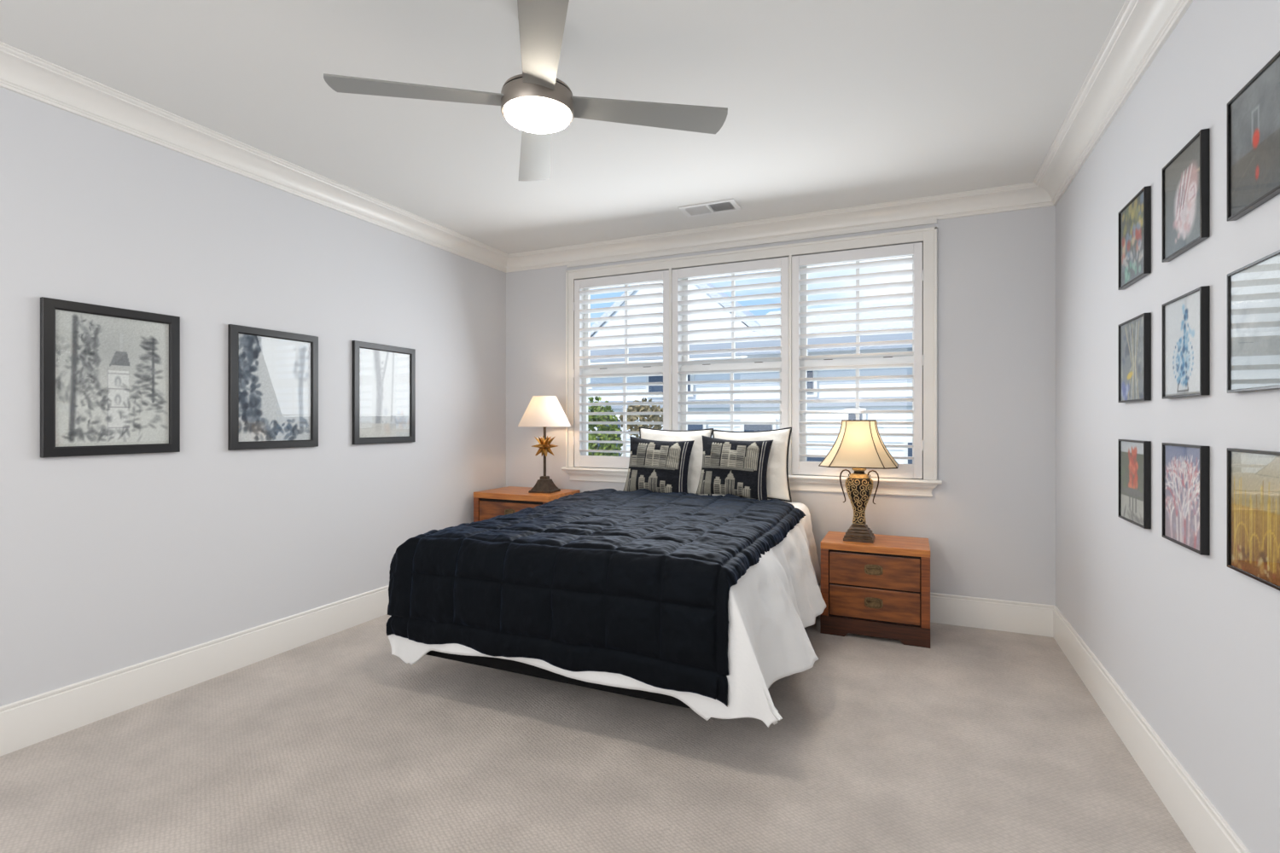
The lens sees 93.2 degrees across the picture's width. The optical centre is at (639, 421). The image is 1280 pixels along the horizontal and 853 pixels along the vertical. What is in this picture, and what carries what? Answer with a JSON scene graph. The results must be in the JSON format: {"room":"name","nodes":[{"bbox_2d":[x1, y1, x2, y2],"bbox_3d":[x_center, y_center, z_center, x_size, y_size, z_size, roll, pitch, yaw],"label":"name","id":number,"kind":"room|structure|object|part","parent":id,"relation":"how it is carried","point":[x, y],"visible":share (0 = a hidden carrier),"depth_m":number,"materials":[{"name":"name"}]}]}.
{"room":"bedroom","nodes":[
{"label":"bedroom","id":0,"kind":"room"},
{"bbox_2d":[0,87,506,706],"bbox_3d":[-2.432,-0.060,2.756,0.160,2.741,6.065,0,0,24],"label":"wall","id":1,"kind":"structure","parent":0,"point":[109,563],"depth_m":3.07,"materials":[{"name":"white paint"}]},
{"bbox_2d":[40,296,180,457],"bbox_3d":[-2.350,-0.181,2.713,0.023,0.657,0.510,0,0,24],"label":"framed picture","id":2,"kind":"object","parent":1,"relation":"attached to","point":[110,376],"visible":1,"depth_m":2.69,"materials":[{"name":"black paint"}]},
{"bbox_2d":[55,309,168,447],"bbox_3d":[-2.352,-0.181,2.714,0.001,0.577,0.430,0,0,24],"label":"print","id":3,"kind":"object","parent":2,"relation":"attached to","point":[112,374],"depth_m":2.70},
{"bbox_2d":[0,585,389,756],"bbox_3d":[-2.352,1.215,2.720,0.015,0.190,5.745,0,0,24],"label":"baseboard","id":4,"kind":"structure","parent":1,"relation":"attached to","point":[35,719],"depth_m":2.90,"materials":[{"name":"white paint"}]},
{"bbox_2d":[0,41,509,273],"bbox_3d":[-2.295,-1.373,2.695,0.139,0.115,5.745,0,0,24],"label":"trim","id":5,"kind":"structure","parent":1,"relation":"attached to","point":[22,72],"depth_m":3.01,"materials":[{"name":"white paint"}]},
{"bbox_2d":[227,324,318,450],"bbox_3d":[-2.043,-0.180,3.399,0.023,0.659,0.512,0,0,24],"label":"framed picture","id":6,"kind":"object","parent":1,"relation":"attached to","point":[273,375],"visible":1,"depth_m":3.37,"materials":[{"name":"grey paper"}]},
{"bbox_2d":[238,333,310,442],"bbox_3d":[-2.045,-0.180,3.400,0.001,0.579,0.432,0,0,24],"label":"print","id":7,"kind":"object","parent":6,"relation":"attached to","point":[275,374],"depth_m":3.39},
{"bbox_2d":[352,340,415,444],"bbox_3d":[-1.726,-0.186,4.106,0.023,0.665,0.521,0,0,24],"label":"framed picture","id":8,"kind":"object","parent":1,"relation":"attached to","point":[384,376],"visible":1,"depth_m":4.08,"materials":[{"name":"black paint"}]},
{"bbox_2d":[359,348,409,437],"bbox_3d":[-1.729,-0.186,4.107,0.001,0.585,0.441,0,0,24],"label":"print","id":9,"kind":"object","parent":8,"relation":"attached to","point":[384,376],"depth_m":4.09},
{"bbox_2d":[0,0,1125,254],"bbox_3d":[-0.501,-1.531,1.892,4.391,0.200,6.065,0,0,24],"label":"ceiling","id":10,"kind":"structure","parent":0,"point":[831,104],"depth_m":2.60,"materials":[{"name":"white paint"}]},
{"bbox_2d":[323,0,727,180],"bbox_3d":[-0.360,-1.244,2.133,1.059,0.375,1.059,0,0,34],"label":"ceiling fan","id":11,"kind":"object","parent":10,"relation":"hanging from","point":[536,102],"visible":1,"depth_m":2.07,"materials":[{"name":"silver metal"}]},
{"bbox_3d":[-0.753,-1.122,2.057,0.576,0.029,0.144,0,0,-11],"label":"blade","id":12,"kind":"part","parent":11,"relation":"part of","materials":[{"name":"silver metal"}]},
{"bbox_3d":[-0.436,-1.122,2.526,0.144,0.029,0.576,0,0,-11],"label":"blade","id":13,"kind":"part","parent":11,"relation":"part of","materials":[{"name":"silver metal"}]},
{"bbox_2d":[504,97,570,133],"bbox_3d":[-0.360,-1.073,2.133,0.230,0.034,0.230,0,0,24],"label":"diffuser","id":14,"kind":"object","parent":11,"relation":"attached to","point":[541,115],"depth_m":2.09,"materials":[{"name":"white glass"}]},
{"bbox_3d":[-0.285,-1.122,1.740,0.144,0.029,0.576,0,0,-11],"label":"blade","id":15,"kind":"part","parent":11,"relation":"part of","materials":[{"name":"silver metal"}]},
{"bbox_3d":[0.032,-1.122,2.209,0.576,0.029,0.144,0,0,-11],"label":"blade","id":16,"kind":"part","parent":11,"relation":"part of","materials":[{"name":"silver metal"}]},
{"bbox_2d":[678,198,741,217],"bbox_3d":[0.468,-1.426,4.047,0.380,0.011,0.200,0,0,24],"label":"ceiling vent","id":17,"kind":"object","parent":10,"relation":"in","point":[730,205],"visible":1,"depth_m":4.04,"materials":[{"name":"white metal"}]},
{"bbox_2d":[0,614,1195,852],"bbox_3d":[-0.501,1.435,1.892,4.391,0.250,6.065,0,0,24],"label":"floor","id":18,"kind":"structure","parent":0,"point":[977,740],"depth_m":2.29,"materials":[{"name":"grey carpet"}]},
{"bbox_2d":[473,486,580,522],"bbox_3d":[-0.919,0.938,4.932,0.705,0.745,0.490,0,0,24],"label":"nightstand","id":19,"kind":"object","parent":18,"relation":"on","point":[488,504],"visible":0.3,"depth_m":4.77,"materials":[{"name":"brown wood"}]},
{"bbox_3d":[-1.009,0.722,4.731,0.599,0.176,0.024,0,0,24],"label":"drawer","id":20,"kind":"part","parent":19,"relation":"part of","materials":[{"name":"brown wood"}]},
{"bbox_3d":[-1.014,0.712,4.718,0.104,0.062,0.005,0,0,24],"label":"pull plate","id":21,"kind":"part","parent":19,"relation":"part of","materials":[{"name":"gold metal"}]},
{"bbox_3d":[-0.917,0.904,4.935,0.703,0.587,0.479,0,0,24],"label":"panel","id":22,"kind":"part","parent":19,"relation":"part of","materials":[{"name":"brown wood"}]},
{"bbox_2d":[517,395,570,494],"bbox_3d":[-0.767,0.181,4.873,0.423,0.768,0.423,0,0,16],"label":"table lamp","id":23,"kind":"object","parent":19,"relation":"on","point":[544,411],"visible":1,"depth_m":4.78,"materials":[{"name":"white fabric"}]},
{"bbox_3d":[-0.767,-0.082,4.873,0.423,0.243,0.423,0,0,16],"label":"lamp shade","id":24,"kind":"part","parent":23,"relation":"part of","materials":[{"name":"white fabric"}]},
{"bbox_3d":[-0.767,0.240,4.873,0.026,0.410,0.026,0,0,16],"label":"stem","id":25,"kind":"part","parent":23,"relation":"part of","materials":[{"name":"brown metal"}]},
{"bbox_2d":[425,651,691,709],"bbox_3d":[0.020,0.963,3.590,1.495,0.695,2.000,0,0,24],"label":"bed","id":26,"kind":"object","parent":18,"relation":"on","point":[514,666],"visible":0.09,"depth_m":2.70,"materials":[{"name":"black fabric"}]},
{"bbox_2d":[387,502,826,727],"bbox_3d":[0.069,0.865,3.510,1.968,0.617,2.080,0,0,24],"label":"sheet","id":27,"kind":"object","parent":26,"relation":"on","point":[770,607],"visible":0.2,"depth_m":2.58,"materials":[{"name":"white fabric"}]},
{"bbox_2d":[386,488,805,707],"bbox_3d":[-0.094,0.768,3.400,1.731,0.588,1.786,0,0,24],"label":"quilt","id":28,"kind":"object","parent":27,"relation":"on","point":[637,584],"visible":1,"depth_m":2.64,"materials":[{"name":"black fabric"}]},
{"bbox_2d":[623,436,694,494],"bbox_3d":[0.132,0.325,4.373,0.527,0.436,0.178,0,0,16],"label":"throw pillow","id":29,"kind":"object","parent":27,"relation":"on","point":[654,466],"visible":0.94,"depth_m":4.31,"materials":[{"name":"fabric"}]},
{"bbox_2d":[639,426,713,495],"bbox_3d":[0.248,0.296,4.517,0.601,0.518,0.184,0,0,16],"label":"pillow sham","id":30,"kind":"object","parent":27,"relation":"on","point":[695,460],"visible":0.34,"depth_m":4.44,"materials":[{"name":"white fabric"}]},
{"bbox_2d":[695,435,773,500],"bbox_3d":[0.643,0.315,4.145,0.521,0.436,0.172,0,0,21],"label":"throw pillow","id":31,"kind":"object","parent":27,"relation":"on","point":[735,468],"visible":0.99,"depth_m":4.08,"materials":[{"name":"fabric"}]},
{"bbox_2d":[710,427,791,502],"bbox_3d":[0.775,0.300,4.255,0.608,0.528,0.169,0,0,31],"label":"pillow sham","id":32,"kind":"object","parent":27,"relation":"on","point":[777,484],"visible":0.47,"depth_m":4.13,"materials":[{"name":"white fabric"}]},
{"bbox_2d":[820,531,930,648],"bbox_3d":[1.480,1.028,3.806,0.614,0.565,0.423,0,0,24],"label":"nightstand","id":33,"kind":"object","parent":18,"relation":"on","point":[881,588],"visible":1,"depth_m":3.62,"materials":[{"name":"brown wood"}]},
{"bbox_2d":[818,419,898,543],"bbox_3d":[1.385,0.367,3.823,0.458,0.756,0.458,0,0,24],"label":"table lamp","id":34,"kind":"object","parent":33,"relation":"on","point":[858,446],"visible":1,"depth_m":3.73,"materials":[{"name":"beige fabric"}]},
{"bbox_3d":[1.309,0.410,3.857,0.071,0.215,0.010,0,0,24],"label":"handle","id":35,"kind":"part","parent":34,"relation":"part of","materials":[{"name":"brown metal"}]},
{"bbox_3d":[1.385,0.134,3.823,0.448,0.282,0.448,0,0,24],"label":"lamp shade","id":36,"kind":"part","parent":34,"relation":"part of","materials":[{"name":"beige fabric"}]},
{"bbox_3d":[1.460,0.410,3.789,0.071,0.215,0.010,0,0,24],"label":"handle","id":37,"kind":"part","parent":34,"relation":"part of","materials":[{"name":"brown metal"}]},
{"bbox_3d":[1.398,0.888,3.622,0.104,0.062,0.005,0,0,24],"label":"pull plate","id":38,"kind":"part","parent":33,"relation":"part of","materials":[{"name":"gold metal"}]},
{"bbox_3d":[1.398,1.086,3.622,0.104,0.062,0.005,0,0,24],"label":"pull plate","id":39,"kind":"part","parent":33,"relation":"part of","materials":[{"name":"gold metal"}]},
{"bbox_3d":[1.404,0.898,3.636,0.508,0.192,0.024,0,0,24],"label":"drawer","id":40,"kind":"part","parent":33,"relation":"part of","materials":[{"name":"brown wood"}]},
{"bbox_3d":[1.404,1.096,3.636,0.508,0.184,0.024,0,0,24],"label":"drawer","id":41,"kind":"part","parent":33,"relation":"part of","materials":[{"name":"brown wood"}]},
{"bbox_3d":[1.481,0.993,3.809,0.612,0.411,0.412,0,0,24],"label":"panel","id":42,"kind":"part","parent":33,"relation":"part of","materials":[{"name":"brown wood"}]},
{"bbox_2d":[506,205,1055,605],"bbox_3d":[0.705,-0.060,4.587,4.071,2.741,0.160,0,0,24],"label":"wall","id":43,"kind":"structure","parent":0,"point":[989,526],"depth_m":3.87,"materials":[{"name":"white paint"}]},
{"bbox_2d":[561,226,942,497],"bbox_3d":[0.694,-0.387,4.575,2.834,1.757,0.270,0,0,24],"label":"window","id":44,"kind":"structure","parent":43,"relation":"in","point":[924,486],"depth_m":4.37,"materials":[{"name":"white paint"}]},
{"bbox_2d":[573,270,669,468],"bbox_3d":[-0.159,-0.402,4.888,0.855,1.555,0.085,0,0,24],"label":"plantation shutter","id":45,"kind":"object","parent":44,"relation":"attached to","point":[579,461],"visible":0.88,"depth_m":4.89,"materials":[{"name":"white paint"}]},
{"bbox_3d":[-0.125,-0.040,4.982,0.794,0.800,0.033,0,0,24],"label":"sash","id":46,"kind":"part","parent":44,"relation":"part of","materials":[{"name":"white paint"}]},
{"bbox_3d":[-0.111,-0.790,5.014,0.794,0.770,0.033,0,0,24],"label":"sash","id":47,"kind":"part","parent":44,"relation":"part of","materials":[{"name":"white paint"}]},
{"bbox_2d":[670,256,788,467],"bbox_3d":[0.657,-0.402,4.523,0.900,1.555,0.085,0,0,24],"label":"plantation shutter","id":48,"kind":"object","parent":44,"relation":"attached to","point":[780,263],"visible":0.72,"depth_m":4.50,"materials":[{"name":"white paint"}]},
{"bbox_3d":[0.701,-0.040,4.612,0.816,0.800,0.033,0,0,24],"label":"sash","id":49,"kind":"part","parent":44,"relation":"part of","materials":[{"name":"white paint"}]},
{"bbox_3d":[0.716,-0.790,4.644,0.816,0.770,0.033,0,0,24],"label":"sash","id":50,"kind":"part","parent":44,"relation":"part of","materials":[{"name":"white paint"}]},
{"bbox_3d":[1.526,-0.040,4.243,0.790,0.800,0.033,0,0,24],"label":"sash","id":51,"kind":"part","parent":44,"relation":"part of","materials":[{"name":"white paint"}]},
{"bbox_3d":[1.540,-0.790,4.275,0.790,0.770,0.033,0,0,24],"label":"sash","id":52,"kind":"part","parent":44,"relation":"part of","materials":[{"name":"white paint"}]},
{"bbox_2d":[791,242,923,478],"bbox_3d":[1.478,-0.402,4.156,0.851,1.555,0.085,0,0,24],"label":"plantation shutter","id":53,"kind":"object","parent":44,"relation":"attached to","point":[904,471],"visible":0.95,"depth_m":4.14,"materials":[{"name":"white paint"}]},
{"bbox_2d":[506,181,1053,273],"bbox_3d":[0.644,-1.373,4.450,4.071,0.115,0.139,0,0,24],"label":"trim","id":54,"kind":"structure","parent":43,"relation":"attached to","point":[1028,195],"depth_m":4.24,"materials":[{"name":"white paint"}]},
{"bbox_2d":[818,585,1054,637],"bbox_3d":[0.669,1.215,4.507,4.071,0.190,0.015,0,0,24],"label":"baseboard","id":55,"kind":"structure","parent":43,"relation":"attached to","point":[1016,617],"depth_m":3.81,"materials":[{"name":"white paint"}]},
{"bbox_2d":[1055,0,1279,852],"bbox_3d":[1.430,-0.060,1.028,0.160,2.741,6.065,0,0,24],"label":"wall","id":56,"kind":"structure","parent":0,"point":[1192,640],"depth_m":2.06,"materials":[{"name":"white paint"}]},
{"bbox_2d":[1033,0,1192,205],"bbox_3d":[1.294,-1.373,1.089,0.139,0.115,5.745,0,0,24],"label":"trim","id":57,"kind":"structure","parent":56,"relation":"attached to","point":[1141,28],"depth_m":2.46,"materials":[{"name":"white paint"}]},
{"bbox_2d":[1118,186,1151,290],"bbox_3d":[1.928,-0.706,2.364,0.020,0.321,0.304,0,0,24],"label":"framed picture","id":58,"kind":"object","parent":56,"relation":"attached to","point":[1135,218],"visible":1,"depth_m":2.34,"materials":[{"name":"multicoloured paper"}]},
{"bbox_2d":[1121,192,1143,286],"bbox_3d":[1.926,-0.706,2.365,0.001,0.308,0.291,0,0,24],"label":"print","id":59,"kind":"object","parent":58,"relation":"attached to","point":[1132,218],"depth_m":2.37},
{"bbox_2d":[1118,312,1151,402],"bbox_3d":[1.928,-0.239,2.364,0.020,0.323,0.304,0,0,24],"label":"framed picture","id":60,"kind":"object","parent":56,"relation":"attached to","point":[1134,334],"visible":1,"depth_m":2.34,"materials":[{"name":"grey paper"}]},
{"bbox_2d":[1121,316,1143,401],"bbox_3d":[1.926,-0.239,2.365,0.001,0.310,0.291,0,0,24],"label":"print","id":61,"kind":"object","parent":60,"relation":"attached to","point":[1132,332],"depth_m":2.37},
{"bbox_2d":[1118,439,1151,529],"bbox_3d":[1.928,0.234,2.364,0.020,0.323,0.304,0,0,24],"label":"framed picture","id":62,"kind":"object","parent":56,"relation":"attached to","point":[1134,456],"visible":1,"depth_m":2.34,"materials":[{"name":"paper"}]},
{"bbox_2d":[1121,441,1143,525],"bbox_3d":[1.926,0.234,2.365,0.001,0.310,0.291,0,0,24],"label":"print","id":63,"kind":"object","parent":62,"relation":"attached to","point":[1131,452],"depth_m":2.37},
{"bbox_2d":[1053,605,1250,852],"bbox_3d":[1.351,1.215,1.064,0.015,0.190,5.745,0,0,24],"label":"baseboard","id":64,"kind":"structure","parent":56,"relation":"attached to","point":[1206,830],"depth_m":2.17,"materials":[{"name":"white paint"}]},
{"bbox_2d":[1161,128,1209,262],"bbox_3d":[1.734,-0.706,1.929,0.020,0.321,0.306,0,0,24],"label":"framed picture","id":65,"kind":"object","parent":56,"relation":"attached to","point":[1185,177],"visible":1,"depth_m":1.91,"materials":[{"name":"paper"}]},
{"bbox_2d":[1165,136,1199,257],"bbox_3d":[1.732,-0.706,1.930,0.001,0.308,0.293,0,0,24],"label":"print","id":66,"kind":"object","parent":65,"relation":"attached to","point":[1183,175],"depth_m":1.93},
{"bbox_2d":[1161,285,1209,399],"bbox_3d":[1.734,-0.239,1.929,0.020,0.323,0.306,0,0,24],"label":"framed picture","id":67,"kind":"object","parent":56,"relation":"attached to","point":[1184,318],"visible":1,"depth_m":1.91,"materials":[{"name":"white paper"}]},
{"bbox_2d":[1165,290,1199,396],"bbox_3d":[1.732,-0.239,1.930,0.001,0.310,0.293,0,0,24],"label":"print","id":68,"kind":"object","parent":67,"relation":"attached to","point":[1182,316],"depth_m":1.93},
{"bbox_2d":[1161,442,1209,555],"bbox_3d":[1.734,0.234,1.929,0.020,0.323,0.306,0,0,24],"label":"framed picture","id":69,"kind":"object","parent":56,"relation":"attached to","point":[1184,468],"visible":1,"depth_m":1.91,"materials":[{"name":"pink paper"}]},
{"bbox_2d":[1165,445,1199,550],"bbox_3d":[1.732,0.234,1.930,0.001,0.310,0.293,0,0,24],"label":"print","id":70,"kind":"object","parent":69,"relation":"attached to","point":[1182,463],"depth_m":1.93},
{"bbox_2d":[1226,50,1279,221],"bbox_3d":[1.544,-0.706,1.504,0.020,0.321,0.306,0,0,24],"label":"framed picture","id":71,"kind":"object","parent":56,"relation":"attached to","point":[1253,114],"visible":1,"depth_m":1.53,"materials":[{"name":"grey paper"}]},
{"bbox_2d":[1226,250,1279,393],"bbox_3d":[1.544,-0.239,1.504,0.020,0.323,0.306,0,0,24],"label":"framed picture","id":72,"kind":"object","parent":56,"relation":"attached to","point":[1253,293],"visible":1,"depth_m":1.53,"materials":[{"name":"white paper"}]},
{"bbox_2d":[1226,448,1279,591],"bbox_3d":[1.544,0.234,1.504,0.020,0.323,0.306,0,0,24],"label":"framed picture","id":73,"kind":"object","parent":56,"relation":"attached to","point":[1253,476],"visible":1,"depth_m":1.53,"materials":[{"name":"black paint"}]},
{"label":"outside","id":74,"kind":"structure","parent":0,"visible":0},
{"bbox_3d":[13.311,4.460,29.759,80.000,0.300,54.800,0,0,24],"label":"ground","id":75,"kind":"structure","parent":74,"visible":0},
{"bbox_2d":[587,396,622,456],"bbox_3d":[-0.675,1.958,8.947,0.886,4.706,0.876,0,0,24],"label":"tree","id":76,"kind":"object","parent":75,"relation":"on","point":[609,437],"visible":0.29,"depth_m":8.77,"materials":[{"name":"green plant"}]},
{"bbox_2d":[618,397,663,438],"bbox_3d":[0.031,1.975,8.959,0.734,4.672,0.716,0,0,24],"label":"tree","id":77,"kind":"object","parent":75,"relation":"on","point":[631,408],"visible":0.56,"depth_m":8.80,"materials":[{"name":"green plant"}]},
{"bbox_2d":[587,278,912,464],"bbox_3d":[5.147,0.185,15.181,12.800,8.250,7.080,0,0,24],"label":"neighbouring house","id":78,"kind":"structure","parent":75,"relation":"on","point":[891,371],"depth_m":13.08,"materials":[{"name":"white"}]},
{"bbox_3d":[-0.750,0.435,14.486,0.600,0.950,0.035,0,0,24],"label":"pane","id":79,"kind":"part","parent":78,"relation":"part of","materials":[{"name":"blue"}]},
{"bbox_3d":[0.664,-0.965,13.854,1.000,0.650,0.035,0,0,24],"label":"pane","id":80,"kind":"part","parent":78,"relation":"part of","materials":[{"name":"blue glass"}]},
{"bbox_3d":[1.075,0.410,13.670,0.700,0.700,0.035,0,0,24],"label":"pane","id":81,"kind":"part","parent":78,"relation":"part of","materials":[{"name":"blue glass"}]},
{"bbox_3d":[2.536,0.660,13.017,0.600,1.300,0.035,0,0,24],"label":"pane","id":82,"kind":"part","parent":78,"relation":"part of","materials":[{"name":"blue glass"}]},
{"bbox_3d":[3.471,-0.890,12.598,0.250,0.600,0.035,0,0,24],"label":"pane","id":83,"kind":"part","parent":78,"relation":"part of","materials":[{"name":"blue glass"}]},
{"bbox_3d":[3.540,1.010,12.567,0.600,0.600,0.035,0,0,24],"label":"pane","id":84,"kind":"part","parent":78,"relation":"part of","materials":[{"name":"blue glass"}]},
{"bbox_3d":[4.339,0.085,12.210,0.250,0.550,0.035,0,0,24],"label":"pane","id":85,"kind":"part","parent":78,"relation":"part of","materials":[{"name":"blue glass"}]},
{"bbox_3d":[5.366,0.810,11.751,0.300,0.800,0.035,0,0,24],"label":"pane","id":86,"kind":"part","parent":78,"relation":"part of","materials":[{"name":"blue glass"}]}
]}

